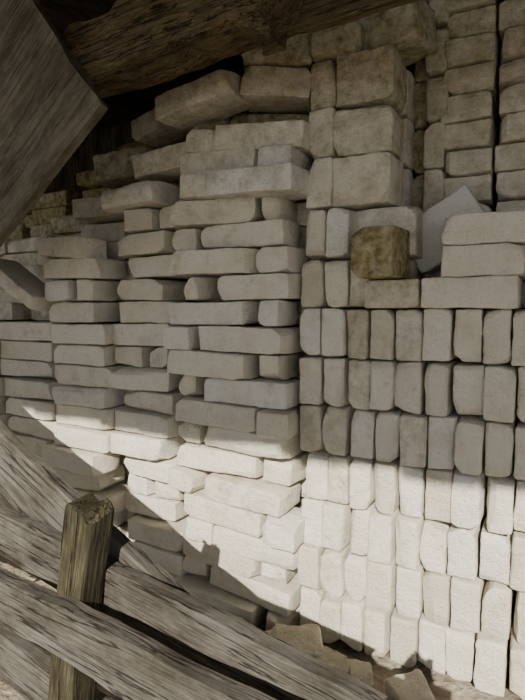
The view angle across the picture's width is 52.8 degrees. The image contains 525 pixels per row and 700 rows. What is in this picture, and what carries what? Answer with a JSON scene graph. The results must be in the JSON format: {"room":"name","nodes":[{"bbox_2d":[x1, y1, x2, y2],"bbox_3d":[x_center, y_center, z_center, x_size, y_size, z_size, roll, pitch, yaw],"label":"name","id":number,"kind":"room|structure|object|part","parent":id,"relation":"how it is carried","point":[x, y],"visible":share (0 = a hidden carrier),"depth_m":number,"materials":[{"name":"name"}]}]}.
{"room":"storage shed","nodes":[
{"label":"storage shed","id":0,"kind":"room"},
{"bbox_2d":[0,556,521,699],"bbox_3d":[-1.554,1.062,-2.885,16.000,0.023,15.000,2,5,28],"label":"ground","id":1,"kind":"structure","parent":0,"point":[444,687],"depth_m":1.20,"materials":[{"name":"soil"}]},
{"bbox_2d":[0,210,34,258],"bbox_3d":[-1.158,0.001,2.210,0.304,1.292,0.596,2,5,28],"label":"bricks","id":2,"kind":"object","parent":1,"relation":"on","point":[23,230],"visible":0.02,"depth_m":2.26},
{"bbox_2d":[0,190,81,509],"bbox_3d":[-0.914,0.011,2.080,0.300,1.290,0.566,2,5,28],"label":"bricks","id":3,"kind":"object","parent":1,"relation":"on","point":[24,251],"visible":0.12,"depth_m":2.04},
{"bbox_2d":[0,170,115,512],"bbox_3d":[-0.667,-0.014,1.984,0.314,1.356,0.590,2,5,28],"label":"bricks","id":4,"kind":"object","parent":1,"relation":"on","point":[28,348],"visible":0.13,"depth_m":1.77},
{"bbox_2d":[0,258,60,310],"bbox_3d":[-0.772,-0.212,1.691,0.227,0.172,0.122,2,5,23],"label":"brick","id":5,"kind":"object","parent":4,"relation":"on","point":[15,278],"visible":0.8,"depth_m":1.64,"materials":[{"name":"grey stone"}]},
{"bbox_2d":[38,141,173,541],"bbox_3d":[-0.440,-0.033,1.821,0.330,1.416,0.596,2,5,28],"label":"bricks","id":6,"kind":"object","parent":1,"relation":"on","point":[90,268],"visible":0.46,"depth_m":1.61},
{"bbox_2d":[101,107,223,580],"bbox_3d":[-0.227,-0.008,1.668,0.341,1.403,0.460,2,5,28],"label":"bricks","id":7,"kind":"object","parent":1,"relation":"on","point":[149,439],"visible":0.46,"depth_m":1.52},
{"bbox_2d":[0,421,388,699],"bbox_3d":[-0.797,0.256,1.240,2.738,1.091,0.146,3,6,37],"label":"wooden fence","id":8,"kind":"object","parent":1,"relation":"on","point":[116,618],"visible":1,"depth_m":0.79,"materials":[{"name":"brown wood"}]},
{"bbox_3d":[-0.785,0.615,1.290,2.710,0.109,0.034,3,5,37],"label":"rail","id":9,"kind":"part","parent":8,"relation":"part of","materials":[{"name":"brown wood"}]},
{"bbox_3d":[-0.304,0.525,0.851,0.058,0.607,0.053,12,10,26],"label":"post","id":10,"kind":"part","parent":8,"relation":"part of","materials":[{"name":"brown wood"}]},
{"bbox_3d":[-0.822,0.433,1.202,2.720,0.089,0.034,-2,3,38],"label":"rail","id":11,"kind":"part","parent":8,"relation":"part of","materials":[{"name":"brown wood"}]},
{"bbox_2d":[23,569,436,699],"bbox_3d":[-0.076,0.702,1.187,2.368,0.097,0.341,2,5,28],"label":"rubble","id":12,"kind":"object","parent":1,"relation":"on","point":[412,685],"visible":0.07,"depth_m":1.16,"materials":[{"name":"beige stone"}]},
{"bbox_2d":[155,33,322,630],"bbox_3d":[-0.001,-0.039,1.504,0.434,1.528,0.482,2,5,28],"label":"bricks","id":13,"kind":"object","parent":1,"relation":"on","point":[240,240],"visible":0.83,"depth_m":1.33},
{"bbox_2d":[39,0,503,147],"bbox_3d":[-0.261,-0.110,0.815,5.037,1.864,3.362,2,5,28],"label":"wooden beam","id":14,"kind":"structure","parent":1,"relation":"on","point":[132,52],"depth_m":1.07,"materials":[{"name":"brown wood"}]},
{"bbox_2d":[0,0,107,247],"bbox_3d":[-0.702,-0.484,1.303,0.844,0.786,0.035,2,5,27],"label":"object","id":15,"kind":"object","parent":14,"relation":"attached to","point":[49,105],"visible":1,"depth_m":1.18,"materials":[{"name":"grey wood"}]},
{"bbox_2d":[45,167,64,192],"bbox_3d":[-1.163,-0.280,3.036,0.166,1.813,0.028,2,5,28],"label":"board","id":16,"kind":"object","parent":14,"relation":"attached to","point":[58,184],"visible":0.04,"depth_m":2.96,"materials":[{"name":"brown wood"}]},
{"bbox_2d":[64,141,85,192],"bbox_3d":[-1.023,-0.272,2.962,0.166,1.816,0.028,2,5,28],"label":"board","id":17,"kind":"object","parent":14,"relation":"attached to","point":[75,164],"visible":0.09,"depth_m":2.90,"materials":[{"name":"brown wood"}]},
{"bbox_2d":[84,129,106,189],"bbox_3d":[-0.883,-0.267,2.889,0.166,1.810,0.028,2,5,28],"label":"board","id":18,"kind":"object","parent":14,"relation":"attached to","point":[95,142],"visible":0.07,"depth_m":2.82,"materials":[{"name":"brown wood"}]},
{"bbox_2d":[106,124,129,151],"bbox_3d":[-0.744,-0.264,2.816,0.166,1.816,0.028,2,5,28],"label":"board","id":19,"kind":"object","parent":14,"relation":"attached to","point":[117,136],"visible":0.06,"depth_m":2.74,"materials":[{"name":"brown wood"}]},
{"bbox_2d":[129,122,136,142],"bbox_3d":[-0.603,-0.255,2.743,0.166,1.816,0.028,2,5,28],"label":"board","id":20,"kind":"object","parent":14,"relation":"attached to","point":[132,139],"visible":0.02,"depth_m":2.70,"materials":[{"name":"brown wood"}]},
{"bbox_2d":[370,64,412,308],"bbox_3d":[0.516,-0.209,2.156,0.166,1.814,0.028,2,5,28],"label":"board","id":21,"kind":"object","parent":14,"relation":"attached to","point":[409,67],"visible":0.02,"depth_m":2.05,"materials":[{"name":"brown wood"}]},
{"bbox_2d":[408,64,442,308],"bbox_3d":[0.656,-0.204,2.083,0.166,1.811,0.028,2,5,28],"label":"board","id":22,"kind":"object","parent":14,"relation":"attached to","point":[414,177],"visible":0.02,"depth_m":2.06,"materials":[{"name":"brown wood"}]},
{"bbox_2d":[470,118,500,308],"bbox_3d":[0.796,-0.198,2.010,0.167,1.814,0.028,2,5,28],"label":"board","id":23,"kind":"object","parent":14,"relation":"attached to","point":[499,118],"visible":0.02,"depth_m":1.97,"materials":[{"name":"brown wood"}]},
{"bbox_2d":[298,0,524,699],"bbox_3d":[0.791,-0.128,1.187,1.342,1.710,0.543,2,5,28],"label":"bricks","id":24,"kind":"object","parent":1,"relation":"on","point":[413,420],"visible":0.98,"depth_m":1.20},
{"bbox_2d":[365,279,421,308],"bbox_3d":[0.311,-0.127,1.209,0.125,0.065,0.127,2,5,28],"label":"brick","id":25,"kind":"object","parent":24,"relation":"on","point":[399,293],"visible":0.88,"depth_m":1.15,"materials":[{"name":"beige stone"}]},
{"bbox_2d":[350,224,409,279],"bbox_3d":[0.262,-0.212,1.169,0.098,0.110,0.124,3,5,34],"label":"brick","id":26,"kind":"object","parent":25,"relation":"on","point":[376,252],"visible":0.94,"depth_m":1.12,"materials":[{"name":"brown stone"}]},
{"bbox_2d":[414,184,484,273],"bbox_3d":[0.433,-0.279,1.239,0.214,0.196,0.058,3,5,30],"label":"brick","id":27,"kind":"object","parent":24,"relation":"on","point":[461,200],"visible":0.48,"depth_m":1.22,"materials":[{"name":"grey stone"}]}
]}

